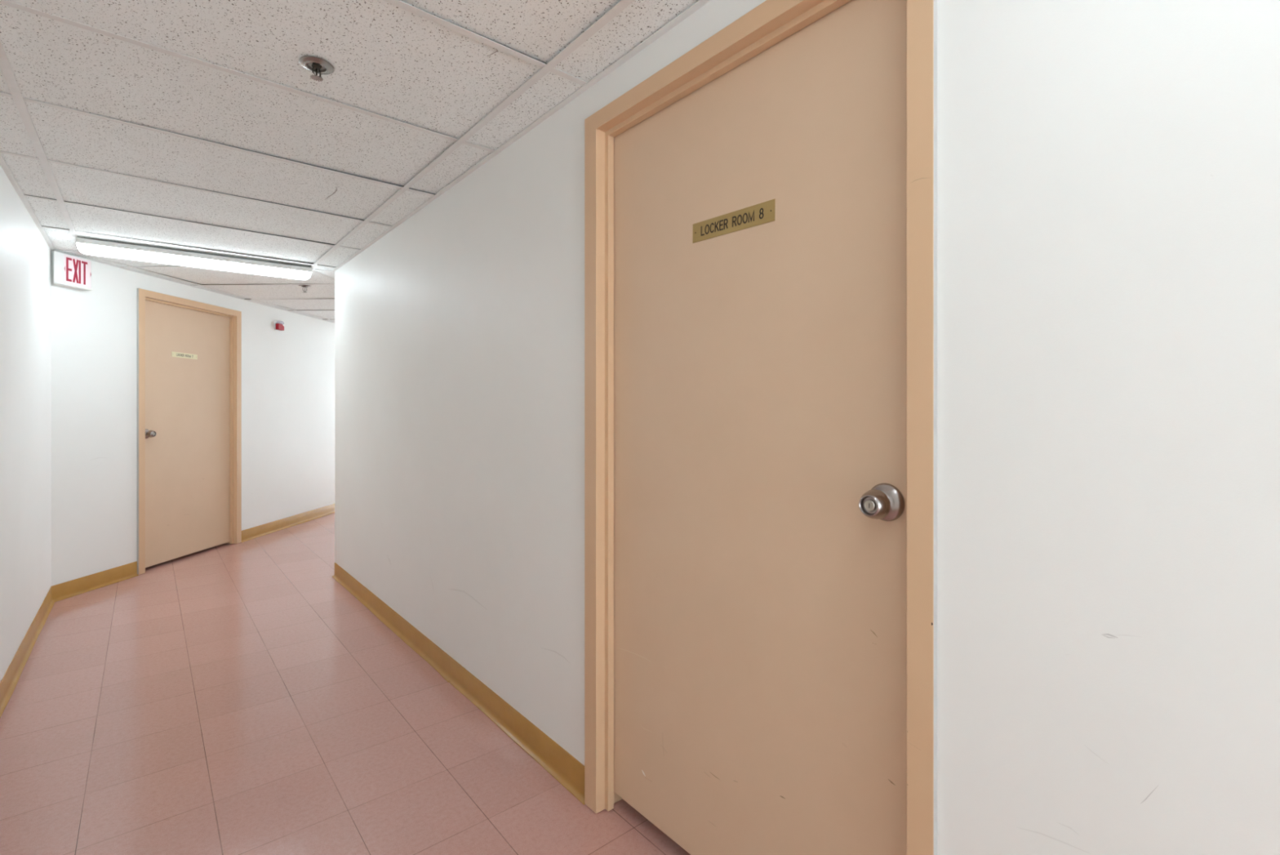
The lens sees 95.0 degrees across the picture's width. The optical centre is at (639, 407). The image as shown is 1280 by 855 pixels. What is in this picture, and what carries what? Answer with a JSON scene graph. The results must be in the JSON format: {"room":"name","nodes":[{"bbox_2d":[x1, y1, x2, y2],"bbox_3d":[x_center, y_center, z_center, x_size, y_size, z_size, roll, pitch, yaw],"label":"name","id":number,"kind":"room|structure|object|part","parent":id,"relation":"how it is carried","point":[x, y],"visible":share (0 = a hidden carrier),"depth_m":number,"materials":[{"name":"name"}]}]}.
{"room":"corridor","nodes":[
{"label":"corridor","id":0,"kind":"room"},
{"bbox_2d":[0,165,51,681],"bbox_3d":[-0.766,-0.042,0.129,0.110,2.500,9.184,0,0,-40],"label":"wall","id":1,"kind":"structure","parent":0,"point":[25,255],"depth_m":2.79,"materials":[{"name":"paint"}]},
{"bbox_2d":[0,586,54,717],"bbox_3d":[-0.698,1.157,0.148,0.019,0.102,9.126,0,0,-40],"label":"baseboard","id":2,"kind":"structure","parent":1,"relation":"attached to","point":[8,682],"depth_m":2.77,"materials":[{"name":"plastic"}]},
{"bbox_2d":[51,250,334,586],"bbox_3d":[-3.597,-0.042,6.458,0.110,2.500,5.684,0,0,2],"label":"wall","id":3,"kind":"structure","parent":0,"point":[288,375],"depth_m":4.14,"materials":[{"name":"paint"}]},
{"bbox_2d":[53,250,92,290],"bbox_3d":[-3.622,-0.868,3.725,0.053,0.198,0.242,0,0,2],"label":"exit sign","id":4,"kind":"object","parent":3,"relation":"attached to","point":[71,271],"visible":1,"depth_m":3.72,"materials":[{"name":"white plastic"}]},
{"bbox_3d":[-3.597,-0.870,3.750,0.003,0.178,0.171,0,0,2],"label":"panel","id":5,"kind":"part","parent":4,"relation":"part of","materials":[{"name":"white plastic"}]},
{"bbox_2d":[51,560,138,601],"bbox_3d":[-3.632,1.157,3.931,0.017,0.102,0.591,0,0,2],"label":"baseboard","id":6,"kind":"structure","parent":3,"relation":"attached to","point":[77,586],"depth_m":3.90,"materials":[{"name":"plastic"}]},
{"bbox_2d":[137,288,241,574],"bbox_3d":[-3.647,0.171,4.744,0.124,2.067,1.031,0,0,2],"label":"door","id":7,"kind":"structure","parent":3,"relation":"in","point":[189,352],"depth_m":4.72,"materials":[{"name":"wood"}]},
{"bbox_3d":[-3.634,0.194,4.347,0.067,0.072,0.072,0,0,2],"label":"knob","id":8,"kind":"part","parent":7,"relation":"part of","materials":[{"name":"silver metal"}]},
{"bbox_3d":[-3.652,-0.418,4.704,0.003,0.043,0.252,0,0,2],"label":"name plate","id":9,"kind":"part","parent":7,"relation":"part of","materials":[{"name":"gold metal"}]},
{"bbox_2d":[275,319,284,330],"bbox_3d":[-3.546,-0.812,5.775,0.046,0.101,0.096,0,0,2],"label":"fire alarm","id":10,"kind":"object","parent":3,"relation":"attached to","point":[279,326],"visible":1,"depth_m":5.76,"materials":[{"name":"red plastic"}]},
{"bbox_2d":[241,503,334,542],"bbox_3d":[-3.501,1.157,7.276,0.019,0.102,4.040,0,0,2],"label":"baseboard","id":11,"kind":"structure","parent":3,"relation":"attached to","point":[251,533],"depth_m":5.89,"materials":[{"name":"plastic"}]},
{"bbox_2d":[0,512,690,854],"bbox_3d":[-0.296,1.268,4.460,9.700,0.120,15.800,0,0,-40],"label":"floor","id":12,"kind":"structure","parent":0,"point":[225,698],"depth_m":2.12,"materials":[{"name":"tile"}]},
{"bbox_2d":[0,0,711,323],"bbox_3d":[-0.296,-1.185,4.460,9.700,0.416,15.800,0,0,-40],"label":"ceiling","id":13,"kind":"structure","parent":0,"point":[190,126],"depth_m":1.94,"materials":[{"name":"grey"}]},
{"bbox_2d":[75,237,311,279],"bbox_3d":[-2.784,-0.936,3.754,1.189,0.080,0.133,0,0,-38],"label":"ceiling light","id":14,"kind":"object","parent":13,"relation":"attached to","point":[86,246],"visible":1,"depth_m":3.66,"materials":[{"name":"acrylic plastic"},{"name":"painted metal"}]},
{"bbox_2d":[298,284,311,293],"bbox_3d":[-2.688,-0.952,4.699,0.088,0.056,0.088,0,0,38],"label":"sprinkler","id":15,"kind":"object","parent":13,"relation":"attached to","point":[303,286],"visible":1,"depth_m":4.69,"materials":[{"name":"silver metal"}]},
{"bbox_2d":[298,56,333,81],"bbox_3d":[-0.924,-0.961,1.676,0.088,0.038,0.088,0,0,15],"label":"sprinkler","id":16,"kind":"object","parent":13,"relation":"attached to","point":[304,60],"visible":1,"depth_m":1.67,"materials":[{"name":"silver metal"}]},
{"bbox_2d":[334,0,1279,854],"bbox_3d":[0.635,-0.042,0.941,0.110,2.500,8.620,0,0,-40],"label":"wall","id":17,"kind":"structure","parent":0,"point":[1108,171],"depth_m":0.89,"materials":[{"name":"paint"}]},
{"bbox_2d":[448,657,585,804],"bbox_3d":[-0.500,1.157,2.187,0.018,0.102,1.041,0,0,-40],"label":"baseboard","id":18,"kind":"structure","parent":17,"relation":"attached to","point":[556,760],"depth_m":2.09,"materials":[{"name":"plastic"}]},
{"bbox_2d":[584,0,937,854],"bbox_3d":[0.205,0.163,1.424,0.124,2.082,1.035,0,0,-40],"label":"door","id":19,"kind":"structure","parent":17,"relation":"in","point":[761,206],"depth_m":1.32,"materials":[{"name":"wood"}]},
{"bbox_3d":[0.219,-0.446,1.413,0.002,0.053,0.258,0,0,-40],"label":"name plate","id":20,"kind":"part","parent":19,"relation":"part of","materials":[{"name":"gold metal"}]},
{"bbox_3d":[0.444,0.180,1.096,0.067,0.072,0.072,0,0,-40],"label":"knob","id":21,"kind":"part","parent":19,"relation":"part of","materials":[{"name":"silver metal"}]},
{"bbox_3d":[-2.033,-0.042,6.717,3.480,2.500,3.799,0,0,-40],"label":"wall","id":22,"kind":"structure","parent":0,"visible":0},
{"bbox_2d":[332,562,452,681],"bbox_3d":[-1.941,1.157,5.819,1.079,0.102,6.762,0,0,-10],"label":"baseboard","id":23,"kind":"structure","parent":22,"relation":"attached to","point":[427,649],"depth_m":3.12,"materials":[{"name":"plastic"}]}
]}

